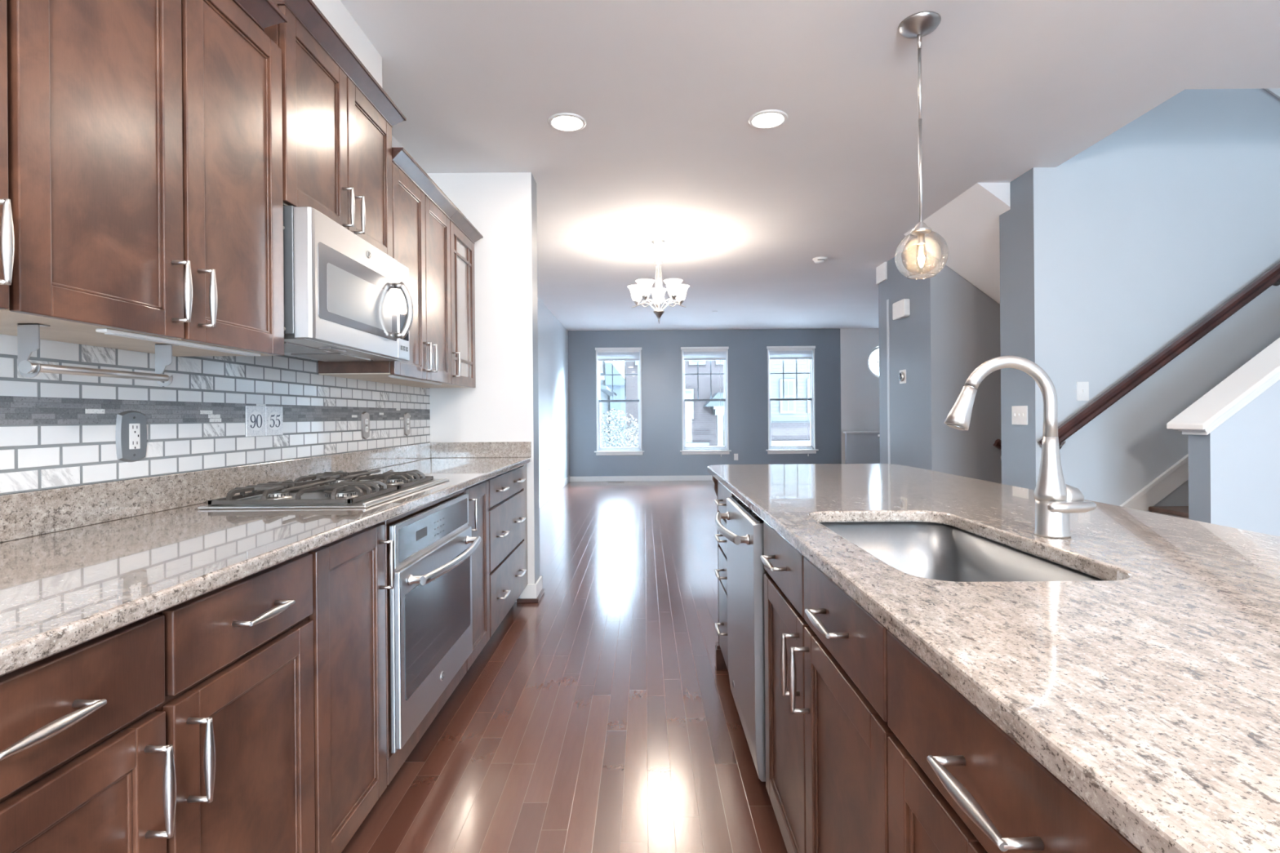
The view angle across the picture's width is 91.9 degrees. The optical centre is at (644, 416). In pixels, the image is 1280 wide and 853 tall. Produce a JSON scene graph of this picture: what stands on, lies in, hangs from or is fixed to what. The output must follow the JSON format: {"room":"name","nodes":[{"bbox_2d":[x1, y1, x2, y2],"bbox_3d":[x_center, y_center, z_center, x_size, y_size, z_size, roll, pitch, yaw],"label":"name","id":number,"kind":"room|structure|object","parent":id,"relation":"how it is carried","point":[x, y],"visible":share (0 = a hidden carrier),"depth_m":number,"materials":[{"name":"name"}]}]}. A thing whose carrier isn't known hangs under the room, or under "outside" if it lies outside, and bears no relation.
{"room":"kitchen","nodes":[
{"label":"kitchen","id":0,"kind":"room"},
{"bbox_2d":[311,0,382,87],"bbox_3d":[-1.262,-1.391,0.065,0.255,0.323,5.230,0,0,0],"label":"wall","id":1,"kind":"structure","parent":0,"point":[334,11],"depth_m":2.41,"materials":[{"name":"white paint"}]},
{"bbox_2d":[391,134,568,498],"bbox_3d":[-1.440,-0.179,4.365,0.120,2.743,14.070,0,0,0],"label":"wall","id":2,"kind":"structure","parent":0,"point":[553,336],"depth_m":9.24,"materials":[{"name":"white paint"}]},
{"bbox_2d":[0,0,14,309],"bbox_3d":[-1.190,-0.651,0.649,0.364,0.952,0.759,0,0,0],"label":"upper cabinet","id":3,"kind":"object","parent":2,"relation":"attached to","point":[6,227],"visible":1,"depth_m":1.01,"materials":[{"name":"brown wood"}]},
{"bbox_2d":[0,0,287,356],"bbox_3d":[-1.190,-0.651,1.421,0.364,0.952,0.782,0,0,0],"label":"upper cabinet","id":4,"kind":"object","parent":2,"relation":"attached to","point":[145,190],"visible":0.99,"depth_m":1.32,"materials":[{"name":"brown wood"}]},
{"bbox_2d":[17,323,178,386],"bbox_3d":[-1.168,-0.124,1.347,0.042,0.103,0.361,0,0,0],"label":"paper towel holder","id":5,"kind":"object","parent":4,"relation":"attached to","point":[28,335],"visible":0.99,"depth_m":1.25,"materials":[{"name":"silver metal"}]},
{"bbox_2d":[95,328,260,355],"bbox_3d":[-1.089,-0.172,1.490,0.024,0.009,0.500,0,0,0],"label":"light","id":6,"kind":"object","parent":4,"relation":"attached to","point":[107,331],"visible":1,"depth_m":1.41,"materials":[{"name":"white plastic"}]},
{"bbox_2d":[0,333,430,494],"bbox_3d":[-1.374,-0.121,1.774,0.010,0.576,4.348,0,0,0],"label":"tile backsplash","id":7,"kind":"structure","parent":2,"relation":"attached to","point":[57,430],"depth_m":1.81,"materials":[{"name":"tile"}]},
{"bbox_2d":[115,410,146,462],"bbox_3d":[-1.363,0.054,1.650,0.010,0.138,0.100,0,0,0],"label":"wall outlet","id":8,"kind":"object","parent":7,"relation":"attached to","point":[131,425],"visible":1,"depth_m":1.64,"materials":[{"name":"grey metal"}]},
{"bbox_2d":[128,423,140,448],"bbox_3d":[-1.359,0.054,1.650,0.002,0.068,0.034,0,0,0],"label":"receptacle","id":9,"kind":"object","parent":8,"relation":"attached to","point":[134,428],"depth_m":1.65,"materials":[{"name":"white plastic"}]},
{"bbox_2d":[245,405,283,436],"bbox_3d":[-1.365,0.017,2.228,0.005,0.107,0.214,0,0,0],"label":"decorative tile","id":10,"kind":"object","parent":7,"relation":"attached to","point":[255,415],"depth_m":2.22,"materials":[{"name":"ceramic"}]},
{"bbox_2d":[360,411,369,439],"bbox_3d":[-1.363,0.046,3.030,0.010,0.136,0.086,0,0,0],"label":"wall outlet","id":11,"kind":"object","parent":7,"relation":"attached to","point":[365,420],"visible":1,"depth_m":3.02,"materials":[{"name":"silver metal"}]},
{"bbox_2d":[404,412,410,435],"bbox_3d":[-1.363,0.046,3.560,0.010,0.136,0.086,0,0,0],"label":"wall outlet","id":12,"kind":"object","parent":7,"relation":"attached to","point":[406,415],"visible":1,"depth_m":3.55,"materials":[{"name":"silver metal"}]},
{"bbox_2d":[263,0,406,257],"bbox_3d":[-1.192,-0.948,2.223,0.364,0.638,0.820,0,0,0],"label":"upper cabinet","id":13,"kind":"object","parent":2,"relation":"attached to","point":[338,121],"visible":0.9,"depth_m":2.10,"materials":[{"name":"brown wood"}]},
{"bbox_2d":[283,205,413,361],"bbox_3d":[-1.139,-0.422,2.207,0.462,0.400,0.763,0,0,0],"label":"microwave","id":14,"kind":"object","parent":13,"relation":"attached to","point":[346,299],"visible":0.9,"depth_m":2.02,"materials":[{"name":"grey metal"}]},
{"bbox_2d":[318,147,457,383],"bbox_3d":[-1.190,-0.651,2.978,0.364,0.952,0.768,0,0,0],"label":"upper cabinet","id":15,"kind":"object","parent":2,"relation":"attached to","point":[422,213],"visible":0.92,"depth_m":2.92,"materials":[{"name":"brown wood"}]},
{"bbox_2d":[388,375,442,384],"bbox_3d":[-1.089,-0.172,2.980,0.024,0.009,0.640,0,0,0],"label":"light","id":16,"kind":"object","parent":15,"relation":"attached to","point":[390,376],"visible":1,"depth_m":2.91,"materials":[{"name":"white plastic"}]},
{"bbox_2d":[393,208,483,387],"bbox_3d":[-1.190,-0.651,3.622,0.364,0.952,0.518,0,0,0],"label":"upper cabinet","id":17,"kind":"object","parent":2,"relation":"attached to","point":[463,234],"visible":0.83,"depth_m":3.59,"materials":[{"name":"brown wood"}]},
{"bbox_2d":[539,475,569,507],"bbox_3d":[-1.361,1.137,7.698,0.014,0.110,7.076,0,0,0],"label":"baseboard","id":18,"kind":"structure","parent":2,"relation":"attached to","point":[549,495],"depth_m":9.18,"materials":[{"name":"white paint"}]},
{"bbox_2d":[426,172,539,602],"bbox_3d":[-1.045,-0.183,4.048,0.669,2.743,0.195,0,0,0],"label":"wall","id":19,"kind":"structure","parent":0,"point":[503,406],"depth_m":3.95,"materials":[{"name":"white paint"}]},
{"bbox_2d":[516,588,544,603],"bbox_3d":[-0.742,1.173,4.047,0.137,0.026,0.246,0,0,0],"label":"trim","id":20,"kind":"structure","parent":19,"relation":"attached to","point":[518,600],"depth_m":3.92,"materials":[{"name":"brown wood"}]},
{"bbox_2d":[520,575,542,598],"bbox_3d":[-1.020,1.119,4.048,0.668,0.090,0.223,0,0,0],"label":"baseboard","id":21,"kind":"structure","parent":19,"relation":"attached to","point":[531,591],"depth_m":3.94,"materials":[{"name":"white paint"}]},
{"bbox_2d":[341,480,787,852],"bbox_3d":[1.621,1.226,4.365,6.218,0.120,14.070,0,0,0],"label":"floor","id":22,"kind":"structure","parent":0,"point":[598,715],"depth_m":2.40,"materials":[{"name":"brown wood"}]},
{"bbox_2d":[0,614,176,852],"bbox_3d":[-1.034,0.742,0.745,0.669,0.893,0.448,0,0,0],"label":"base cabinet","id":23,"kind":"object","parent":22,"relation":"on","point":[87,766],"visible":0.98,"depth_m":0.83,"materials":[{"name":"brown wood"}]},
{"bbox_2d":[154,553,315,852],"bbox_3d":[-1.034,0.742,1.185,0.669,0.893,0.428,0,0,0],"label":"base cabinet","id":24,"kind":"object","parent":22,"relation":"on","point":[238,705],"visible":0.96,"depth_m":1.16,"materials":[{"name":"brown wood"}]},
{"bbox_2d":[305,523,395,852],"bbox_3d":[-1.034,0.742,1.593,0.669,0.893,0.384,0,0,0],"label":"base cabinet","id":25,"kind":"object","parent":22,"relation":"on","point":[348,615],"visible":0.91,"depth_m":1.57,"materials":[{"name":"brown wood"}]},
{"bbox_2d":[378,488,466,785],"bbox_3d":[-1.055,0.743,2.180,0.627,0.893,0.788,0,0,0],"label":"base cabinet","id":26,"kind":"object","parent":22,"relation":"on","point":[395,761],"visible":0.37,"depth_m":1.88,"materials":[{"name":"brown wood"}]},
{"bbox_2d":[389,493,481,753],"bbox_3d":[-0.682,0.649,2.176,0.114,0.662,0.759,0,0,0],"label":"wall oven","id":27,"kind":"object","parent":26,"relation":"attached to","point":[430,598],"visible":0.98,"depth_m":2.03,"materials":[{"name":"silver metal"}]},
{"bbox_2d":[464,480,489,671],"bbox_3d":[-1.034,0.742,2.773,0.669,0.893,0.396,0,0,0],"label":"base cabinet","id":28,"kind":"object","parent":22,"relation":"on","point":[478,494],"visible":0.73,"depth_m":2.83,"materials":[{"name":"brown wood"}]},
{"bbox_2d":[485,463,528,637],"bbox_3d":[-1.034,0.742,3.453,0.669,0.893,0.958,0,0,0],"label":"base cabinet","id":29,"kind":"object","parent":22,"relation":"on","point":[508,491],"visible":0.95,"depth_m":3.34,"materials":[{"name":"brown wood"}]},
{"bbox_2d":[0,457,531,675],"bbox_3d":[-1.045,0.279,1.774,0.655,0.031,4.347,0,0,0],"label":"countertop","id":30,"kind":"structure","parent":29,"relation":"on","point":[60,591],"depth_m":1.17,"materials":[{"name":"beige stone"}]},
{"bbox_2d":[0,441,531,542],"bbox_3d":[-1.048,0.214,1.774,0.656,0.098,4.348,0,0,0],"label":"granite upstand","id":31,"kind":"object","parent":30,"relation":"on","point":[34,513],"visible":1,"depth_m":1.78,"materials":[{"name":"beige stone"}]},
{"bbox_2d":[197,469,449,509],"bbox_3d":[-1.033,0.238,2.140,0.480,0.051,0.760,0,0,0],"label":"gas cooktop","id":32,"kind":"object","parent":30,"relation":"in","point":[333,490],"visible":1,"depth_m":1.92,"materials":[{"name":"silver metal"}]},
{"bbox_2d":[607,481,624,483],"bbox_3d":[-0.500,1.180,11.040,0.300,0.008,0.120,0,0,0],"label":"floor vent","id":33,"kind":"object","parent":22,"relation":"in","point":[608,482],"visible":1,"depth_m":10.98,"materials":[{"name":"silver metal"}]},
{"bbox_2d":[711,475,727,670],"bbox_3d":[0.653,0.728,2.983,0.656,0.893,0.234,0,0,0],"label":"island end panel","id":34,"kind":"object","parent":22,"relation":"on","point":[720,664],"visible":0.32,"depth_m":2.87,"materials":[{"name":"brown wood"}]},
{"bbox_2d":[713,481,735,670],"bbox_3d":[0.639,0.728,2.632,0.675,0.893,0.479,0,0,0],"label":"base cabinet","id":35,"kind":"object","parent":22,"relation":"on","point":[724,493],"visible":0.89,"depth_m":2.67,"materials":[{"name":"brown wood"}]},
{"bbox_2d":[715,496,768,782],"bbox_3d":[0.606,0.730,2.082,0.720,0.889,0.608,0,0,0],"label":"dishwasher","id":36,"kind":"object","parent":22,"relation":"on","point":[744,533],"visible":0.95,"depth_m":1.91,"materials":[{"name":"grey metal"}]},
{"bbox_2d":[760,521,895,852],"bbox_3d":[0.639,0.728,1.323,0.675,0.893,0.898,0,0,0],"label":"base cabinet","id":37,"kind":"object","parent":22,"relation":"on","point":[828,731],"visible":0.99,"depth_m":1.21,"materials":[{"name":"brown wood"}]},
{"bbox_2d":[707,463,1279,852],"bbox_3d":[0.808,0.263,1.413,0.979,0.030,3.625,0,0,0],"label":"countertop","id":38,"kind":"structure","parent":37,"relation":"on","point":[1149,690],"depth_m":0.71,"materials":[{"name":"beige stone"}]},
{"bbox_2d":[820,521,1102,582],"bbox_3d":[0.598,0.399,1.288,0.408,0.236,0.737,0,0,0],"label":"sink","id":39,"kind":"object","parent":38,"relation":"in","point":[928,550],"visible":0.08,"depth_m":1.59,"materials":[{"name":"silver metal"}]},
{"bbox_2d":[943,355,1096,538],"bbox_3d":[0.777,0.061,1.278,0.304,0.374,0.078,0,0,0],"label":"faucet","id":40,"kind":"object","parent":38,"relation":"on","point":[1055,500],"visible":1,"depth_m":1.27,"materials":[{"name":"silver metal"}]},
{"bbox_2d":[887,630,1142,852],"bbox_3d":[0.639,0.728,0.567,0.675,0.893,0.609,0,0,0],"label":"base cabinet","id":41,"kind":"object","parent":22,"relation":"on","point":[957,783],"visible":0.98,"depth_m":0.65,"materials":[{"name":"brown wood"}]},
{"bbox_2d":[1120,453,1188,519],"bbox_3d":[3.607,0.269,3.531,1.970,1.762,0.813,0,0,0],"label":"staircase","id":42,"kind":"structure","parent":22,"relation":"on","point":[1145,500],"depth_m":3.92,"materials":[{"name":"white paint"}]},
{"bbox_2d":[568,328,879,476],"bbox_3d":[1.609,-0.205,11.325,5.978,2.743,0.150,0,0,0],"label":"wall","id":43,"kind":"structure","parent":0,"point":[661,351],"depth_m":11.25,"materials":[{"name":"paint"}]},
{"bbox_2d":[594,346,644,455],"bbox_3d":[-0.462,-0.269,11.280,0.910,1.955,0.180,0,0,0],"label":"window","id":44,"kind":"structure","parent":43,"relation":"in","point":[633,451],"depth_m":11.28,"materials":[{"name":"white paint"}]},
{"bbox_2d":[597,350,639,360],"bbox_3d":[-0.469,-1.104,11.260,0.760,0.192,0.036,0,0,0],"label":"window shade","id":45,"kind":"object","parent":44,"relation":"attached to","point":[603,355],"visible":1,"depth_m":11.25,"materials":[{"name":"white fabric"}]},
{"bbox_2d":[569,475,712,481],"bbox_3d":[1.115,1.123,11.243,4.939,0.095,0.014,0,0,0],"label":"baseboard","id":46,"kind":"structure","parent":43,"relation":"attached to","point":[694,477],"depth_m":11.24,"materials":[{"name":"white paint"}]},
{"bbox_2d":[680,346,731,454],"bbox_3d":[1.104,-0.282,11.280,0.928,1.955,0.180,0,0,0],"label":"window","id":47,"kind":"structure","parent":43,"relation":"in","point":[725,450],"depth_m":11.28,"materials":[{"name":"white paint"}]},
{"bbox_2d":[683,349,725,457],"bbox_3d":[1.104,-0.236,11.227,0.778,1.954,0.103,0,0,0],"label":"window shade","id":48,"kind":"object","parent":47,"relation":"attached to","point":[688,354],"visible":1,"depth_m":11.25,"materials":[{"name":"white fabric"}]},
{"bbox_2d":[733,453,737,460],"bbox_3d":[1.666,0.741,11.243,0.075,0.120,0.013,0,0,0],"label":"wall outlet","id":49,"kind":"object","parent":43,"relation":"attached to","point":[735,455],"visible":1,"depth_m":11.24,"materials":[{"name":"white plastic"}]},
{"bbox_2d":[765,346,818,453],"bbox_3d":[2.673,-0.295,11.280,0.940,1.955,0.180,0,0,0],"label":"window","id":50,"kind":"structure","parent":43,"relation":"in","point":[811,449],"depth_m":11.28,"materials":[{"name":"white paint"}]},
{"bbox_2d":[768,348,813,456],"bbox_3d":[2.673,-0.250,11.227,0.790,1.954,0.103,0,0,0],"label":"window shade","id":51,"kind":"object","parent":50,"relation":"attached to","point":[775,353],"visible":1,"depth_m":11.25,"materials":[{"name":"white fabric"}]},
{"bbox_2d":[866,346,879,377],"bbox_3d":[4.338,-0.987,11.300,0.567,0.594,0.044,0,0,0],"label":"window","id":52,"kind":"structure","parent":43,"relation":"in","point":[876,348],"depth_m":11.28,"materials":[{"name":"white paint"}]},
{"bbox_2d":[340,0,1279,330],"bbox_3d":[1.597,-1.702,4.365,6.218,0.250,14.070,0,0,0],"label":"ceiling","id":53,"kind":"structure","parent":0,"point":[667,92],"depth_m":3.16,"materials":[{"name":"paint"}]},
{"bbox_2d":[547,112,586,132],"bbox_3d":[-0.409,-1.555,3.280,0.206,0.009,0.206,0,0,0],"label":"recessed light","id":54,"kind":"object","parent":53,"relation":"in","point":[562,122],"visible":1,"depth_m":3.27,"materials":[{"name":"white paint"}]},
{"bbox_2d":[627,239,689,324],"bbox_3d":[0.128,-1.195,5.550,0.562,0.738,0.542,0,0,0],"label":"chandelier","id":55,"kind":"object","parent":53,"relation":"hanging from","point":[675,289],"visible":1,"depth_m":5.52,"materials":[{"name":"white glass"}]},
{"bbox_2d":[747,109,787,128],"bbox_3d":[0.652,-1.564,3.265,0.206,0.009,0.206,0,0,0],"label":"recessed light","id":56,"kind":"object","parent":53,"relation":"in","point":[768,118],"visible":1,"depth_m":3.25,"materials":[{"name":"white paint"}]},
{"bbox_2d":[812,256,827,263],"bbox_3d":[1.757,-1.556,6.190,0.144,0.043,0.144,0,0,0],"label":"smoke detector","id":57,"kind":"object","parent":53,"relation":"attached to","point":[821,260],"visible":1,"depth_m":6.15,"materials":[{"name":"white plastic"}]},
{"bbox_2d":[894,11,948,279],"bbox_3d":[1.106,-1.066,2.480,0.197,1.012,0.197,0,0,0],"label":"pendant light","id":58,"kind":"object","parent":53,"relation":"hanging from","point":[917,25],"visible":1,"depth_m":2.48,"materials":[{"name":"silver metal"}]},
{"bbox_2d":[916,233,925,245],"bbox_3d":[1.109,-0.710,2.480,0.034,0.040,0.034,0,0,0],"label":"socket","id":59,"kind":"object","parent":58,"relation":"attached to","point":[921,237],"depth_m":2.47,"materials":[{"name":"silver metal"}]},
{"bbox_2d":[843,431,879,463],"bbox_3d":[4.094,0.708,11.070,1.015,0.875,0.160,0,0,0],"label":"wall","id":60,"kind":"structure","parent":0,"point":[860,446],"depth_m":11.02,"materials":[{"name":"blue paint"}]},
{"bbox_2d":[875,262,887,284],"bbox_3d":[3.180,-1.501,6.473,1.415,0.178,0.255,0,0,0],"label":"vent","id":61,"kind":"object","parent":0,"point":[881,270],"depth_m":6.45,"materials":[{"name":"paint"}]},
{"bbox_2d":[878,243,1001,484],"bbox_3d":[3.548,-0.222,5.985,2.100,2.743,1.190,0,0,0],"label":"wall","id":62,"kind":"structure","parent":0,"point":[952,327],"depth_m":5.39,"materials":[{"name":"grey paint"}]},
{"bbox_2d":[886,299,890,464],"bbox_3d":[2.497,-0.016,6.322,0.006,2.350,0.045,0,0,0],"label":"trim","id":63,"kind":"structure","parent":62,"relation":"attached to","point":[887,300],"depth_m":6.32,"materials":[{"name":"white paint"}]},
{"bbox_2d":[892,298,910,319],"bbox_3d":[2.464,-1.024,5.940,0.054,0.165,0.280,0,0,0],"label":"door chime","id":64,"kind":"object","parent":62,"relation":"attached to","point":[900,308],"visible":1,"depth_m":5.88,"materials":[{"name":"white plastic"}]},
{"bbox_2d":[898,369,906,383],"bbox_3d":[2.482,-0.381,5.970,0.030,0.130,0.140,0,0,0],"label":"thermostat","id":65,"kind":"object","parent":62,"relation":"attached to","point":[902,375],"visible":1,"depth_m":5.94,"materials":[{"name":"white plastic"}]},
{"bbox_2d":[993,439,1001,460],"bbox_3d":[3.519,0.546,5.345,1.007,0.705,0.086,0,0,0],"label":"handrail","id":66,"kind":"object","parent":62,"relation":"attached to","point":[997,443],"visible":0.15,"depth_m":5.31,"materials":[{"name":"brown wood"}]},
{"bbox_2d":[903,182,1010,304],"bbox_3d":[3.077,-0.986,4.790,1.630,1.206,1.190,0,0,0],"label":"wall","id":67,"kind":"structure","parent":0,"point":[969,224],"depth_m":4.79,"materials":[{"name":"paint"}]},
{"bbox_2d":[999,88,1279,511],"bbox_3d":[3.533,-1.450,4.130,2.110,5.200,0.380,0,0,0],"label":"wall","id":68,"kind":"structure","parent":0,"point":[1110,253],"depth_m":3.94,"materials":[{"name":"blue paint"}]},
{"bbox_2d":[1011,405,1027,424],"bbox_3d":[2.483,-0.006,4.100,0.013,0.125,0.165,0,0,0],"label":"light switch","id":69,"kind":"object","parent":68,"relation":"attached to","point":[1019,413],"visible":1,"depth_m":4.09,"materials":[{"name":"white plastic"}]},
{"bbox_2d":[1076,382,1088,400],"bbox_3d":[2.789,-0.159,3.933,0.075,0.120,0.013,0,0,0],"label":"light switch","id":70,"kind":"object","parent":68,"relation":"attached to","point":[1082,388],"visible":1,"depth_m":3.93,"materials":[{"name":"white plastic"}]},
{"bbox_2d":[1039,261,1279,448],"bbox_3d":[3.347,-0.447,3.886,1.746,1.312,0.104,0,0,0],"label":"handrail","id":71,"kind":"object","parent":68,"relation":"attached to","point":[1271,277],"visible":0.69,"depth_m":3.84,"materials":[{"name":"brown wood"}]},
{"bbox_2d":[1263,88,1279,99],"bbox_3d":[4.209,-1.921,3.932,0.730,0.530,0.012,0,0,0],"label":"trim","id":72,"kind":"structure","parent":68,"relation":"attached to","point":[1275,91],"depth_m":3.93,"materials":[{"name":"white paint"}]},
{"bbox_2d":[1166,337,1279,536],"bbox_3d":[3.632,-0.129,3.062,1.923,2.557,0.215,0,0,0],"label":"wall","id":73,"kind":"structure","parent":0,"point":[1233,430],"depth_m":3.00,"materials":[{"name":"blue paint"}]},
{"label":"outside","id":74,"kind":"structure","parent":0,"visible":0},
{"bbox_3d":[2.538,4.459,20.000,85.000,0.200,120.000,0,0,0],"label":"ground","id":75,"kind":"structure","parent":74,"visible":0},
{"bbox_2d":[600,360,616,447],"bbox_3d":[-3.875,0.063,24.300,5.250,8.700,7.400,0,0,0],"label":"house","id":76,"kind":"structure","parent":75,"relation":"on","point":[606,392],"depth_m":24.17,"materials":[{"name":"white"}]},
{"bbox_2d":[604,362,626,447],"bbox_3d":[-3.598,0.311,46.800,5.200,8.200,6.400,0,0,0],"label":"house","id":77,"kind":"structure","parent":75,"relation":"on","point":[618,380],"depth_m":44.00,"materials":[{"name":"white"}]},
{"bbox_2d":[600,408,638,447],"bbox_3d":[-0.795,2.084,17.509,2.445,4.612,2.270,0,0,31],"label":"tree","id":78,"kind":"object","parent":75,"relation":"on","point":[613,428],"visible":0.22,"depth_m":17.30,"materials":[{"name":"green plant"}]},
{"bbox_2d":[625,360,724,447],"bbox_3d":[1.631,-0.534,29.400,4.830,9.800,9.200,0,0,0],"label":"brick house","id":79,"kind":"structure","parent":75,"relation":"on","point":[704,420],"depth_m":26.00,"materials":[{"name":"white"}]},
{"bbox_2d":[769,359,810,445],"bbox_3d":[6.525,-0.576,29.935,4.940,9.800,8.130,0,0,0],"label":"house","id":80,"kind":"structure","parent":75,"relation":"on","point":[790,420],"depth_m":26.10,"materials":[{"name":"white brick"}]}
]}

